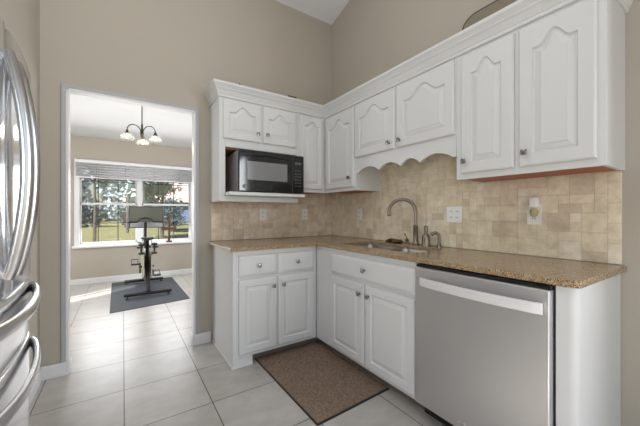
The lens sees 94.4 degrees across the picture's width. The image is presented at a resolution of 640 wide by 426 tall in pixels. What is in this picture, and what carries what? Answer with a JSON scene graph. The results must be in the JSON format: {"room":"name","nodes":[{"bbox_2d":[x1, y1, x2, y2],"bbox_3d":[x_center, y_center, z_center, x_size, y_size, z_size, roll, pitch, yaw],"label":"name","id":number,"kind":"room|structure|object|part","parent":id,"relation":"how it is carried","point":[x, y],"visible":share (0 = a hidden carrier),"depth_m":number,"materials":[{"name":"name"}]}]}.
{"room":"kitchen","nodes":[
{"label":"kitchen","id":0,"kind":"room"},
{"bbox_2d":[0,0,39,367],"bbox_3d":[-1.760,-0.785,1.663,0.120,3.900,0.900,0,0,-34],"label":"wall","id":1,"kind":"structure","parent":0,"point":[21,18],"depth_m":1.90,"materials":[{"name":"beige paint"}]},
{"bbox_2d":[30,367,41,404],"bbox_3d":[-1.715,1.118,1.717,0.015,0.095,0.860,0,0,-34],"label":"baseboard","id":2,"kind":"structure","parent":1,"relation":"attached to","point":[38,381],"depth_m":1.93,"materials":[{"name":"white paint"}]},
{"bbox_2d":[70,135,191,279],"bbox_3d":[-3.365,-0.085,5.316,4.020,2.500,0.120,0,0,-34],"label":"wall","id":3,"kind":"structure","parent":0,"point":[102,261],"depth_m":5.17,"materials":[{"name":"beige paint"}]},
{"bbox_2d":[70,268,191,285],"bbox_3d":[-3.336,1.118,5.254,3.800,0.095,0.015,0,0,-34],"label":"baseboard","id":4,"kind":"structure","parent":3,"relation":"attached to","point":[180,271],"depth_m":5.16,"materials":[{"name":"white paint"}]},
{"bbox_2d":[72,158,191,248],"bbox_3d":[-3.253,-0.170,5.337,1.870,1.470,0.170,0,0,-34],"label":"window","id":5,"kind":"structure","parent":3,"relation":"in","point":[78,203],"depth_m":5.20,"materials":[{"name":"white paint"}]},
{"bbox_3d":[-3.637,0.163,5.122,0.802,0.685,0.030,0,0,-34],"label":"sash","id":6,"kind":"part","parent":5,"relation":"part of","materials":[{"name":"white paint"}]},
{"bbox_3d":[-3.654,-0.512,5.147,0.802,0.705,0.030,0,0,-34],"label":"sash","id":7,"kind":"part","parent":5,"relation":"part of","materials":[{"name":"white paint"}]},
{"bbox_3d":[-3.233,0.548,5.307,1.870,0.034,0.100,0,0,-34],"label":"sill","id":8,"kind":"part","parent":5,"relation":"part of","materials":[{"name":"white paint"}]},
{"bbox_2d":[75,159,191,183],"bbox_3d":[-3.215,-0.737,5.280,1.790,0.295,0.065,0,0,-34],"label":"window blind","id":9,"kind":"object","parent":5,"relation":"attached to","point":[172,174],"visible":0.89,"depth_m":5.22,"materials":[{"name":"white plastic"}]},
{"bbox_3d":[-3.214,-0.598,5.283,1.775,0.017,0.058,0,0,-34],"label":"rail","id":10,"kind":"part","parent":9,"relation":"part of","materials":[{"name":"white plastic"}]},
{"bbox_3d":[-2.904,0.163,5.611,0.816,0.685,0.030,0,0,-34],"label":"sash","id":11,"kind":"part","parent":5,"relation":"part of","materials":[{"name":"white paint"}]},
{"bbox_3d":[-2.921,-0.512,5.636,0.816,0.705,0.030,0,0,-34],"label":"sash","id":12,"kind":"part","parent":5,"relation":"part of","materials":[{"name":"white paint"}]},
{"bbox_2d":[161,217,176,241],"bbox_3d":[-2.834,0.295,5.556,0.262,0.473,0.060,0,0,-34],"label":"cross","id":13,"kind":"object","parent":5,"relation":"on","point":[168,228],"visible":0.98,"depth_m":5.54,"materials":[{"name":"brown wood"}]},
{"bbox_2d":[70,94,191,148],"bbox_3d":[-2.436,-1.325,3.922,4.020,0.100,3.470,0,0,-34],"label":"ceiling","id":14,"kind":"structure","parent":0,"point":[89,116],"depth_m":4.14,"materials":[{"name":"white paint"}]},
{"bbox_2d":[124,106,157,143],"bbox_3d":[-2.103,-1.055,3.480,0.420,0.440,0.397,0,0,-34],"label":"chandelier","id":15,"kind":"object","parent":14,"relation":"hanging from","point":[126,132],"visible":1,"depth_m":3.45,"materials":[{"name":"brown metal"}]},
{"bbox_3d":[-2.079,-1.102,3.457,0.012,0.295,0.011,0,0,-34],"label":"rod","id":16,"kind":"part","parent":15,"relation":"part of","materials":[{"name":"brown metal"}]},
{"bbox_2d":[40,0,331,366],"bbox_3d":[-1.743,-0.635,2.251,4.720,3.600,0.079,0,0,-34],"label":"wall","id":17,"kind":"structure","parent":0,"point":[170,51],"depth_m":2.59,"materials":[{"name":"beige paint"}]},
{"bbox_2d":[39,331,210,380],"bbox_3d":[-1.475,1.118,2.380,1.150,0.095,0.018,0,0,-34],"label":"baseboard","id":18,"kind":"structure","parent":17,"relation":"attached to","point":[59,369],"depth_m":2.12,"materials":[{"name":"white paint"}]},
{"bbox_2d":[61,83,198,362],"bbox_3d":[-1.494,0.124,2.419,0.886,2.082,0.088,0,0,-34],"label":"trim","id":19,"kind":"structure","parent":17,"relation":"attached to","point":[69,91],"depth_m":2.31,"materials":[{"name":"white paint"}]},
{"bbox_2d":[210,96,304,203],"bbox_3d":[-0.572,-0.577,2.732,0.753,0.945,0.433,0,0,-34],"label":"upper cabinet","id":20,"kind":"object","parent":17,"relation":"attached to","point":[234,124],"visible":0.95,"depth_m":2.59,"materials":[{"name":"white paint"}]},
{"bbox_3d":[-0.664,-0.795,2.550,0.336,0.330,0.019,0,0,-34],"label":"door","id":21,"kind":"part","parent":20,"relation":"part of","materials":[{"name":"white paint"}]},
{"bbox_2d":[226,149,303,193],"bbox_3d":[-0.506,-0.357,2.747,0.617,0.354,0.386,0,0,-34],"label":"microwave","id":22,"kind":"object","parent":20,"relation":"in","point":[246,170],"visible":0.97,"depth_m":2.58,"materials":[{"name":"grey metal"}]},
{"bbox_3d":[-0.467,-0.361,2.576,0.492,0.347,0.026,0,0,-34],"label":"door","id":23,"kind":"part","parent":22,"relation":"part of","materials":[{"name":"black glass"}]},
{"bbox_3d":[-0.453,-0.489,2.561,0.421,0.019,0.018,0,0,-34],"label":"door handle","id":24,"kind":"part","parent":22,"relation":"part of","materials":[{"name":"black plastic"}]},
{"bbox_3d":[-0.210,-0.361,2.747,0.123,0.347,0.026,0,0,-34],"label":"control panel","id":25,"kind":"part","parent":22,"relation":"part of","materials":[{"name":"black plastic"}]},
{"bbox_2d":[225,191,304,197],"bbox_3d":[-0.550,-0.166,2.741,0.706,0.028,0.423,0,0,-34],"label":"shelf","id":26,"kind":"object","parent":20,"relation":"attached to","point":[231,194],"depth_m":2.56,"materials":[{"name":"white paint"}]},
{"bbox_3d":[-0.370,-0.795,2.746,0.334,0.330,0.019,0,0,-34],"label":"door","id":27,"kind":"part","parent":20,"relation":"part of","materials":[{"name":"white paint"}]},
{"bbox_2d":[260,209,265,219],"bbox_3d":[-0.572,0.007,2.979,0.072,0.118,0.008,0,0,-34],"label":"wall outlet","id":28,"kind":"object","parent":17,"relation":"attached to","point":[262,211],"visible":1,"depth_m":2.98,"materials":[{"name":"white plastic"}]},
{"bbox_2d":[302,209,307,219],"bbox_3d":[-0.167,0.007,3.249,0.072,0.118,0.008,0,0,-34],"label":"wall outlet","id":29,"kind":"object","parent":17,"relation":"attached to","point":[304,211],"visible":1,"depth_m":3.25,"materials":[{"name":"white plastic"}]},
{"bbox_2d":[298,113,324,194],"bbox_3d":[-0.159,-0.630,3.071,0.309,0.839,0.327,0,0,-34],"label":"upper cabinet","id":30,"kind":"object","parent":17,"relation":"attached to","point":[311,129],"visible":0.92,"depth_m":2.94,"materials":[{"name":"white paint"}]},
{"bbox_2d":[30,273,444,425],"bbox_3d":[-1.020,1.215,1.165,4.720,0.100,9.650,0,0,-34],"label":"floor","id":31,"kind":"structure","parent":0,"point":[139,366],"depth_m":2.02,"materials":[{"name":"tile"}]},
{"bbox_2d":[0,16,40,425],"bbox_3d":[-1.329,0.265,0.796,0.836,1.800,0.906,0,0,-34],"label":"refrigerator","id":32,"kind":"object","parent":31,"relation":"on","point":[19,137],"visible":1,"depth_m":0.99,"materials":[{"name":"grey metal"}]},
{"bbox_3d":[-0.957,-0.176,0.770,0.105,0.898,0.450,0,0,-34],"label":"door","id":33,"kind":"part","parent":32,"relation":"part of","materials":[{"name":"silver metal"}]},
{"bbox_3d":[-1.083,0.813,0.960,0.105,0.585,0.906,0,0,-34],"label":"drawer","id":34,"kind":"part","parent":32,"relation":"part of","materials":[{"name":"silver metal"}]},
{"bbox_3d":[-1.083,0.397,0.960,0.105,0.227,0.906,0,0,-34],"label":"drawer","id":35,"kind":"part","parent":32,"relation":"part of","materials":[{"name":"silver metal"}]},
{"bbox_3d":[-1.210,-0.176,1.150,0.105,0.898,0.450,0,0,-34],"label":"door","id":36,"kind":"part","parent":32,"relation":"part of","materials":[{"name":"silver metal"}]},
{"bbox_3d":[-0.990,-0.157,0.968,0.081,0.746,0.027,0,0,-34],"label":"handle","id":37,"kind":"part","parent":32,"relation":"part of","materials":[{"name":"silver metal"}]},
{"bbox_3d":[-1.028,0.581,0.997,0.087,0.076,0.813,0,0,-34],"label":"handle","id":38,"kind":"part","parent":32,"relation":"part of","materials":[{"name":"silver metal"}]},
{"bbox_3d":[-1.028,0.332,0.997,0.087,0.066,0.812,0,0,-34],"label":"handle","id":39,"kind":"part","parent":32,"relation":"part of","materials":[{"name":"silver metal"}]},
{"bbox_3d":[-1.040,-0.157,1.043,0.081,0.746,0.027,0,0,-34],"label":"handle","id":40,"kind":"part","parent":32,"relation":"part of","materials":[{"name":"silver metal"}]},
{"bbox_2d":[110,277,189,312],"bbox_3d":[-2.598,1.162,4.454,0.920,0.006,1.825,0,0,-34],"label":"mat","id":41,"kind":"object","parent":31,"relation":"on","point":[118,303],"visible":0.79,"depth_m":4.20,"materials":[{"name":"grey rubber"}]},
{"bbox_2d":[124,206,171,298],"bbox_3d":[-2.685,0.519,4.575,0.580,1.280,1.041,0,0,-34],"label":"exercise bike","id":42,"kind":"object","parent":41,"relation":"on","point":[145,217],"visible":0.99,"depth_m":4.69,"materials":[{"name":"black plastic"}]},
{"bbox_2d":[138,243,144,254],"bbox_3d":[-2.538,0.500,4.206,0.080,0.170,0.078,0,0,-34],"label":"dumbbell","id":43,"kind":"object","parent":42,"relation":"on","point":[139,244],"visible":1,"depth_m":4.18,"materials":[{"name":"black plastic"}]},
{"bbox_3d":[-2.806,0.340,4.757,0.044,0.417,0.111,0,0,-34],"label":"handlebar post","id":44,"kind":"part","parent":42,"relation":"part of","materials":[{"name":"black plastic"}]},
{"bbox_3d":[-2.809,0.010,4.801,0.455,0.230,0.005,0,0,-34],"label":"screen glass","id":45,"kind":"part","parent":42,"relation":"part of","materials":[{"name":"grey glass"}]},
{"bbox_3d":[-2.686,0.804,4.577,0.070,0.622,1.037,0,0,-34],"label":"frame","id":46,"kind":"part","parent":42,"relation":"part of","materials":[{"name":"black plastic"}]},
{"bbox_3d":[-2.562,0.570,4.391,0.044,0.403,0.170,0,0,-34],"label":"seat post","id":47,"kind":"part","parent":42,"relation":"part of","materials":[{"name":"black plastic"}]},
{"bbox_2d":[151,242,157,253],"bbox_3d":[-2.401,0.500,4.297,0.080,0.170,0.078,0,0,-34],"label":"dumbbell","id":48,"kind":"object","parent":42,"relation":"on","point":[154,244],"visible":1,"depth_m":4.29,"materials":[{"name":"black plastic"}]},
{"bbox_2d":[212,245,317,369],"bbox_3d":[-0.473,0.724,2.664,0.817,0.884,0.652,0,0,-34],"label":"base cabinet","id":49,"kind":"object","parent":31,"relation":"on","point":[264,301],"visible":0.99,"depth_m":2.39,"materials":[{"name":"white paint"}]},
{"bbox_3d":[-0.751,1.130,2.491,0.162,0.072,0.600,0,0,-34],"label":"foot molding","id":50,"kind":"part","parent":49,"relation":"part of","materials":[{"name":"white paint"}]},
{"bbox_3d":[-0.481,0.401,2.311,0.313,0.164,0.019,0,0,-34],"label":"drawer","id":51,"kind":"part","parent":49,"relation":"part of","materials":[{"name":"white paint"}]},
{"bbox_3d":[-0.481,0.785,2.311,0.313,0.564,0.019,0,0,-34],"label":"door","id":52,"kind":"part","parent":49,"relation":"part of","materials":[{"name":"white paint"}]},
{"bbox_3d":[-0.198,0.401,2.500,0.341,0.164,0.019,0,0,-34],"label":"drawer","id":53,"kind":"part","parent":49,"relation":"part of","materials":[{"name":"white paint"}]},
{"bbox_3d":[-0.198,0.785,2.500,0.341,0.564,0.019,0,0,-34],"label":"door","id":54,"kind":"part","parent":49,"relation":"part of","materials":[{"name":"white paint"}]},
{"bbox_2d":[255,341,388,425],"bbox_3d":[-0.025,1.160,2.158,0.591,0.010,0.904,0,0,-34],"label":"kitchen mat","id":55,"kind":"object","parent":31,"relation":"on","point":[321,382],"visible":1,"depth_m":2.04,"materials":[{"name":"brown rubber"}]},
{"bbox_2d":[317,246,424,409],"bbox_3d":[0.485,0.724,2.351,0.652,0.884,1.154,0,0,-34],"label":"base cabinet","id":56,"kind":"object","parent":31,"relation":"on","point":[366,303],"visible":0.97,"depth_m":2.03,"materials":[{"name":"white paint"}]},
{"bbox_3d":[0.202,0.786,2.255,0.019,0.569,0.400,0,0,-34],"label":"door","id":57,"kind":"part","parent":56,"relation":"part of","materials":[{"name":"white paint"}]},
{"bbox_3d":[0.322,0.398,2.074,0.019,0.158,0.835,0,0,-34],"label":"drawer","id":58,"kind":"part","parent":56,"relation":"part of","materials":[{"name":"white paint"}]},
{"bbox_3d":[0.438,0.786,1.900,0.019,0.569,0.418,0,0,-34],"label":"door","id":59,"kind":"part","parent":56,"relation":"part of","materials":[{"name":"white paint"}]},
{"bbox_2d":[209,235,626,288],"bbox_3d":[0.238,0.266,2.064,1.378,0.030,2.435,0,0,-34],"label":"countertop","id":60,"kind":"structure","parent":56,"relation":"on","point":[575,274],"depth_m":1.62,"materials":[{"name":"brown stone"}]},
{"bbox_2d":[356,244,426,252],"bbox_3d":[0.528,0.352,2.310,0.397,0.141,0.792,0,0,-34],"label":"sink","id":61,"kind":"object","parent":60,"relation":"in","point":[368,245],"visible":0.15,"depth_m":2.49,"materials":[{"name":"silver metal"}]},
{"bbox_3d":[0.417,0.352,2.476,0.397,0.141,0.393,0,0,-34],"label":"bowl","id":62,"kind":"part","parent":61,"relation":"part of","materials":[{"name":"silver metal"}]},
{"bbox_3d":[0.637,0.352,2.146,0.397,0.141,0.398,0,0,-34],"label":"bowl","id":63,"kind":"part","parent":61,"relation":"part of","materials":[{"name":"silver metal"}]},
{"bbox_2d":[387,198,419,244],"bbox_3d":[0.688,0.061,2.437,0.256,0.381,0.090,0,0,28],"label":"faucet","id":64,"kind":"object","parent":60,"relation":"on","point":[415,227],"visible":0.99,"depth_m":2.38,"materials":[{"name":"silver metal"}]},
{"bbox_3d":[0.671,-0.014,2.421,0.239,0.231,0.026,0,0,23],"label":"spout","id":65,"kind":"part","parent":64,"relation":"part of","materials":[{"name":"silver metal"}]},
{"bbox_2d":[422,226,430,246],"bbox_3d":[0.825,0.173,2.301,0.066,0.157,0.066,0,0,-34],"label":"soap dispenser","id":66,"kind":"object","parent":60,"relation":"on","point":[425,237],"visible":0.99,"depth_m":2.28,"materials":[{"name":"silver metal"}]},
{"bbox_2d":[430,231,441,246],"bbox_3d":[0.874,0.192,2.234,0.089,0.120,0.044,0,0,11],"label":"sprayer","id":67,"kind":"object","parent":60,"relation":"on","point":[434,232],"visible":0.99,"depth_m":2.22,"materials":[{"name":"silver metal"}]},
{"bbox_2d":[415,263,555,425],"bbox_3d":[0.956,0.725,1.579,0.673,0.880,0.647,0,0,-34],"label":"dishwasher","id":68,"kind":"object","parent":31,"relation":"on","point":[485,344],"visible":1,"depth_m":1.36,"materials":[{"name":"grey metal"}]},
{"bbox_3d":[0.705,0.375,1.396,0.052,0.046,0.573,0,0,-34],"label":"handle","id":69,"kind":"part","parent":68,"relation":"part of","materials":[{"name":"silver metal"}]},
{"bbox_2d":[556,274,620,425],"bbox_3d":[1.205,0.724,1.312,0.606,0.884,0.067,0,0,-34],"label":"end panel","id":70,"kind":"object","parent":31,"relation":"on","point":[588,319],"visible":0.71,"depth_m":1.19,"materials":[{"name":"white paint"}]},
{"bbox_2d":[275,0,349,24],"bbox_3d":[-0.080,-3.103,-0.282,4.780,1.899,6.400,0,0,-34],"label":"ceiling","id":71,"kind":"structure","parent":0,"point":[327,11],"depth_m":3.22,"materials":[{"name":"white paint"}]},
{"bbox_2d":[332,0,639,425],"bbox_3d":[1.847,-1.391,1.002,0.129,5.112,6.000,0,0,-34],"label":"wall","id":72,"kind":"structure","parent":0,"point":[588,217],"depth_m":2.06,"materials":[{"name":"beige tile"}]},
{"bbox_2d":[325,105,380,193],"bbox_3d":[0.295,-0.630,2.909,0.354,0.839,0.484,0,0,-34],"label":"upper cabinet","id":73,"kind":"object","parent":72,"relation":"attached to","point":[341,177],"visible":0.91,"depth_m":2.77,"materials":[{"name":"white paint"}]},
{"bbox_3d":[0.183,-0.599,2.824,0.019,0.712,0.432,0,0,-34],"label":"door","id":74,"kind":"part","parent":73,"relation":"part of","materials":[{"name":"white paint"}]},
{"bbox_3d":[0.316,-0.219,2.922,0.269,0.010,0.448,0,0,-34],"label":"panel","id":75,"kind":"part","parent":73,"relation":"part of","materials":[{"name":"red wood"}]},
{"bbox_2d":[357,209,361,219],"bbox_3d":[0.404,0.007,3.044,0.008,0.118,0.072,0,0,-34],"label":"wall outlet","id":76,"kind":"object","parent":72,"relation":"attached to","point":[359,211],"visible":1,"depth_m":3.04,"materials":[{"name":"white plastic"}]},
{"bbox_2d":[355,57,456,173],"bbox_3d":[0.694,-0.703,2.311,0.354,0.693,0.953,0,0,-34],"label":"upper cabinet","id":77,"kind":"object","parent":72,"relation":"attached to","point":[416,118],"visible":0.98,"depth_m":2.12,"materials":[{"name":"white paint"}]},
{"bbox_3d":[0.440,-0.727,2.437,0.019,0.465,0.461,0,0,-34],"label":"door","id":78,"kind":"part","parent":77,"relation":"part of","materials":[{"name":"white paint"}]},
{"bbox_3d":[0.708,-0.727,2.035,0.019,0.465,0.462,0,0,-34],"label":"door","id":79,"kind":"part","parent":77,"relation":"part of","materials":[{"name":"white paint"}]},
{"bbox_2d":[447,206,461,222],"bbox_3d":[0.984,0.005,2.173,0.008,0.118,0.120,0,0,-34],"label":"wall outlet","id":80,"kind":"object","parent":72,"relation":"attached to","point":[454,213],"visible":1,"depth_m":2.17,"materials":[{"name":"white plastic"}]},
{"bbox_2d":[527,204,541,224],"bbox_3d":[1.266,0.005,1.750,0.008,0.118,0.072,0,0,-34],"label":"wall outlet","id":81,"kind":"object","parent":72,"relation":"attached to","point":[537,220],"visible":0.7,"depth_m":1.74,"materials":[{"name":"white plastic"}]},
{"bbox_2d":[529,197,538,216],"bbox_3d":[1.249,-0.040,1.727,0.044,0.114,0.042,0,0,-34],"label":"air freshener","id":82,"kind":"object","parent":81,"relation":"attached to","point":[533,201],"visible":1,"depth_m":1.71,"materials":[{"name":"white plastic"}]},
{"bbox_2d":[530,208,537,216],"bbox_3d":[1.248,-0.011,1.726,0.042,0.056,0.042,0,0,-34],"label":"oil bottle","id":83,"kind":"object","parent":82,"relation":"on","point":[533,212],"depth_m":1.71,"materials":[{"name":"beige"}]},
{"bbox_2d":[457,0,624,182],"bbox_3d":[1.149,-0.629,1.628,0.354,0.841,0.686,0,0,-34],"label":"upper cabinet","id":84,"kind":"object","parent":72,"relation":"attached to","point":[545,97],"visible":1,"depth_m":1.44,"materials":[{"name":"white paint"}]},
{"bbox_2d":[203,0,632,118],"bbox_3d":[0.365,-1.029,2.267,2.868,0.112,1.027,0,0,30],"label":"crown molding","id":85,"kind":"structure","parent":84,"relation":"attached to","point":[520,13],"depth_m":2.05,"materials":[{"name":"white paint"}]},
{"bbox_3d":[0.942,-0.599,1.684,0.019,0.712,0.294,0,0,-34],"label":"door","id":86,"kind":"part","parent":84,"relation":"part of","materials":[{"name":"white paint"}]},
{"bbox_2d":[462,0,516,29],"bbox_3d":[1.103,-1.208,1.861,0.113,0.324,0.465,0,0,-34],"label":"tray","id":87,"kind":"object","parent":84,"relation":"on","point":[497,5],"visible":0.32,"depth_m":1.94,"materials":[{"name":"brown wicker"}]},
{"bbox_3d":[1.036,-0.313,1.502,0.027,0.029,0.029,0,0,-34],"label":"knob","id":88,"kind":"part","parent":84,"relation":"part of","materials":[{"name":"grey metal"}]},
{"bbox_3d":[1.169,-0.217,1.641,0.269,0.010,0.650,0,0,-34],"label":"panel","id":89,"kind":"part","parent":84,"relation":"part of","materials":[{"name":"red wood"}]},
{"bbox_3d":[1.121,-0.599,1.416,0.019,0.712,0.305,0,0,-34],"label":"door","id":90,"kind":"part","parent":84,"relation":"part of","materials":[{"name":"white paint"}]},
{"label":"outside","id":91,"kind":"structure","parent":0,"visible":0},
{"bbox_2d":[82,218,188,241],"bbox_3d":[-36.938,1.765,59.106,140.000,0.300,126.280,0,0,-34],"label":"ground","id":92,"kind":"structure","parent":91,"point":[108,230],"depth_m":25.46,"materials":[{"name":"green plant"}]},
{"bbox_2d":[82,173,102,215],"bbox_3d":[-49.120,-4.311,57.045,12.236,15.194,13.482,0,0,-34],"label":"tree","id":93,"kind":"object","parent":92,"relation":"on","point":[85,184],"visible":0.04,"depth_m":59.77,"materials":[{"name":"green plant"}]},
{"bbox_2d":[82,195,104,227],"bbox_3d":[-28.349,-0.234,35.020,4.831,5.444,4.672,0,0,-34],"label":"tree","id":94,"kind":"object","parent":92,"relation":"on","point":[88,210],"visible":0.27,"depth_m":34.96,"materials":[{"name":"green plant"}]},
{"bbox_2d":[82,164,131,241],"bbox_3d":[-12.060,-2.165,15.997,4.558,7.604,5.021,0,0,-34],"label":"tree","id":95,"kind":"object","parent":92,"relation":"on","point":[94,179],"visible":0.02,"depth_m":15.78,"materials":[{"name":"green plant"}]},
{"bbox_2d":[92,176,132,220],"bbox_3d":[-43.032,-5.724,65.356,12.619,15.632,12.821,0,0,-34],"label":"tree","id":96,"kind":"object","parent":92,"relation":"on","point":[110,191],"visible":0.14,"depth_m":61.85,"materials":[{"name":"green plant"}]},
{"bbox_2d":[113,197,154,226],"bbox_3d":[-22.156,-0.338,35.536,4.555,5.372,4.160,0,0,-34],"label":"tree","id":97,"kind":"object","parent":92,"relation":"on","point":[122,210],"visible":0.23,"depth_m":34.46,"materials":[{"name":"green plant"}]},
{"bbox_2d":[117,167,172,232],"bbox_3d":[-15.667,-3.742,25.018,6.890,10.760,7.648,0,0,-34],"label":"tree","id":98,"kind":"object","parent":92,"relation":"on","point":[129,187],"visible":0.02,"depth_m":23.88,"materials":[{"name":"green plant"}]},
{"bbox_2d":[143,181,183,238],"bbox_3d":[-9.735,-1.451,18.458,2.682,6.180,2.720,0,0,-34],"label":"tree","id":99,"kind":"object","parent":92,"relation":"on","point":[163,189],"visible":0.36,"depth_m":18.35,"materials":[{"name":"green plant"}]},
{"bbox_2d":[155,183,188,222],"bbox_3d":[-23.635,-1.910,54.921,13.700,7.050,9.600,0,0,-34],"label":"house","id":100,"kind":"structure","parent":92,"relation":"on","point":[183,194],"depth_m":50.73,"materials":[{"name":"white"}]},
{"bbox_2d":[164,196,185,224],"bbox_3d":[-21.570,-0.069,42.526,4.153,5.014,3.403,0,0,11],"label":"tree","id":101,"kind":"object","parent":92,"relation":"on","point":[167,213],"visible":0.56,"depth_m":42.15,"materials":[{"name":"green plant"}]}
]}

